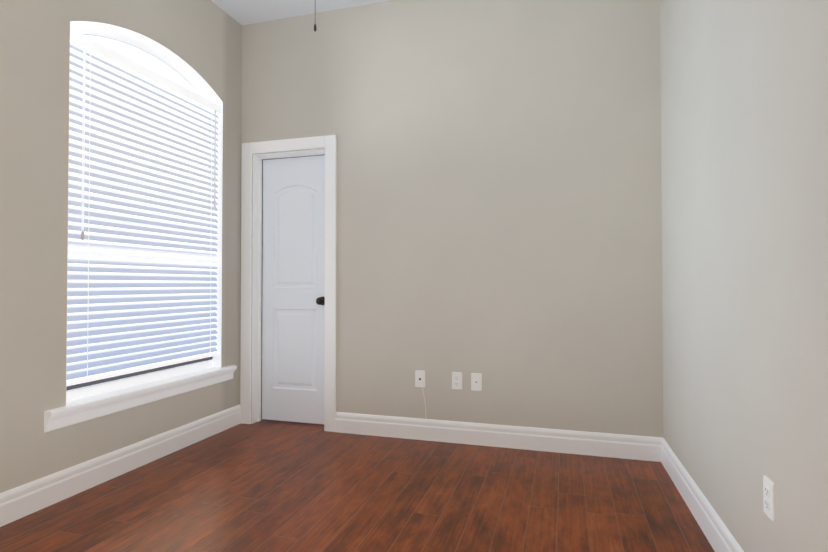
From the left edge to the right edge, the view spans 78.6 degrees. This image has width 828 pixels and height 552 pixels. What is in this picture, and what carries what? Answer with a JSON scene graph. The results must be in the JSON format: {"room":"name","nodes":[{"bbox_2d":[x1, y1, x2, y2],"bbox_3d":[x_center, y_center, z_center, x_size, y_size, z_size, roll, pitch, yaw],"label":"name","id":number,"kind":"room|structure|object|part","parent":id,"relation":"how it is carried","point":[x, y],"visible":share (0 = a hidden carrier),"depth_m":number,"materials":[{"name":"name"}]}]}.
{"room":"empty bedroom","nodes":[
{"label":"empty bedroom","id":0,"kind":"room"},
{"bbox_2d":[0,0,241,492],"bbox_3d":[-1.964,-0.434,1.927,0.140,3.030,4.338,0,-1,17],"label":"wall","id":1,"kind":"structure","parent":0,"point":[202,39],"depth_m":2.44,"materials":[{"name":"paint"}]},
{"bbox_2d":[0,404,240,526],"bbox_3d":[-1.889,1.011,1.882,0.016,0.140,4.058,0,-1,17],"label":"baseboard","id":2,"kind":"structure","parent":1,"relation":"attached to","point":[21,501],"depth_m":2.68,"materials":[{"name":"white wood"}]},
{"bbox_2d":[44,365,236,431],"bbox_3d":[-1.563,0.699,3.068,0.120,0.100,1.405,0,-1,17],"label":"window sill","id":3,"kind":"structure","parent":1,"relation":"attached to","point":[72,412],"depth_m":2.84,"materials":[{"name":"white wood"}]},
{"bbox_2d":[66,21,222,401],"bbox_3d":[-1.603,-0.384,3.091,0.116,2.066,1.179,0,-1,17],"label":"window","id":4,"kind":"structure","parent":1,"relation":"in","point":[192,77],"depth_m":3.10,"materials":[{"name":"white"}]},
{"bbox_2d":[66,33,208,391],"bbox_3d":[-1.621,-0.384,3.097,0.001,1.972,1.085,0,-1,17],"label":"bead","id":5,"kind":"object","parent":4,"relation":"attached to","point":[208,227],"depth_m":3.04,"materials":[{"name":"white"}]},
{"bbox_2d":[68,43,207,233],"bbox_3d":[-1.637,-0.764,3.107,0.035,0.957,1.093,0,-1,17],"label":"bars","id":6,"kind":"object","parent":4,"relation":"attached to","point":[134,222],"depth_m":2.99,"materials":[{"name":"white plastic"}]},
{"bbox_3d":[-1.619,0.575,3.081,0.004,0.032,1.171,0,-1,17],"label":"window frame gap","id":7,"kind":"part","parent":4,"relation":"part of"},
{"bbox_2d":[66,28,220,385],"bbox_3d":[-1.583,-0.339,3.084,0.069,1.793,1.165,0,-1,17],"label":"window blinds","id":8,"kind":"object","parent":4,"relation":"attached to","point":[109,349],"depth_m":2.95,"materials":[{"name":"white plastic"}]},
{"bbox_2d":[211,0,389,24],"bbox_3d":[-0.461,-2.005,1.504,3.275,0.100,4.338,0,-1,17],"label":"ceiling","id":9,"kind":"structure","parent":0,"point":[244,12],"depth_m":3.62,"materials":[{"name":"paint"}]},
{"bbox_2d":[0,419,714,551],"bbox_3d":[-0.376,1.129,1.743,3.275,0.100,4.938,0,-1,17],"label":"floor","id":10,"kind":"structure","parent":0,"point":[264,485],"depth_m":2.42,"materials":[{"name":"brown wood"}]},
{"bbox_2d":[240,0,662,437],"bbox_3d":[0.100,-0.409,3.502,3.196,3.030,0.140,0,-1,17],"label":"wall","id":11,"kind":"structure","parent":0,"point":[499,213],"depth_m":3.31,"materials":[{"name":"paint"}]},
{"bbox_2d":[240,135,336,431],"bbox_3d":[-0.912,0.051,3.787,0.783,2.119,0.158,0,-1,17],"label":"door frame","id":12,"kind":"structure","parent":11,"relation":"attached to","point":[328,143],"depth_m":3.80,"materials":[{"name":"white wood"}]},
{"bbox_2d":[261,155,324,423],"bbox_3d":[-0.906,0.091,3.807,0.599,2.015,0.105,0,-1,17],"label":"door","id":13,"kind":"structure","parent":11,"relation":"in","point":[293,298],"depth_m":3.83,"materials":[{"name":"white wood"}]},
{"bbox_3d":[-0.901,0.097,3.822,0.572,2.003,0.002,0,-1,17],"label":"door panel gap","id":14,"kind":"part","parent":13,"relation":"part of","materials":[{"name":"white wood"}]},
{"bbox_3d":[-0.687,0.184,3.722,0.065,0.065,0.070,0,-1,17],"label":"knob","id":15,"kind":"part","parent":13,"relation":"part of","materials":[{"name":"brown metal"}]},
{"bbox_2d":[415,370,424,387],"bbox_3d":[0.041,0.697,3.426,0.070,0.114,0.008,0,-1,17],"label":"outlet","id":16,"kind":"object","parent":11,"relation":"attached to","point":[419,375],"visible":1,"depth_m":3.42,"materials":[{"name":"white plastic"}]},
{"bbox_2d":[452,372,461,389],"bbox_3d":[0.285,0.695,3.353,0.070,0.114,0.008,0,-1,17],"label":"duplex electrical outlet","id":17,"kind":"object","parent":11,"relation":"attached to","point":[456,380],"visible":1,"depth_m":3.35,"materials":[{"name":"white plastic"}]},
{"bbox_2d":[471,373,481,390],"bbox_3d":[0.408,0.695,3.313,0.070,0.114,0.015,0,-1,17],"label":"outlet","id":18,"kind":"object","parent":11,"relation":"attached to","point":[476,381],"visible":1,"depth_m":3.31,"materials":[{"name":"white plastic"}]},
{"bbox_2d":[335,412,661,461],"bbox_3d":[0.458,1.032,3.292,2.124,0.140,0.016,0,-1,17],"label":"baseboard","id":19,"kind":"structure","parent":11,"relation":"attached to","point":[635,447],"depth_m":3.25,"materials":[{"name":"white wood"}]},
{"bbox_2d":[660,0,827,551],"bbox_3d":[1.002,-0.447,1.044,0.221,3.030,4.338,0,-1,17],"label":"wall","id":20,"kind":"structure","parent":0,"point":[744,137],"depth_m":1.67,"materials":[{"name":"paint"}]},
{"bbox_2d":[661,438,743,551],"bbox_3d":[0.927,0.998,1.044,0.092,0.140,4.058,0,-1,17],"label":"baseboard","id":21,"kind":"structure","parent":20,"relation":"attached to","point":[717,532],"depth_m":2.21,"materials":[{"name":"white wood"}]},
{"bbox_2d":[763,475,774,521],"bbox_3d":[1.061,0.665,1.514,0.009,0.114,0.070,0,-1,17],"label":"electrical outlet","id":22,"kind":"object","parent":20,"relation":"attached to","point":[769,497],"visible":1,"depth_m":1.50,"materials":[{"name":"white plastic"}]}
]}

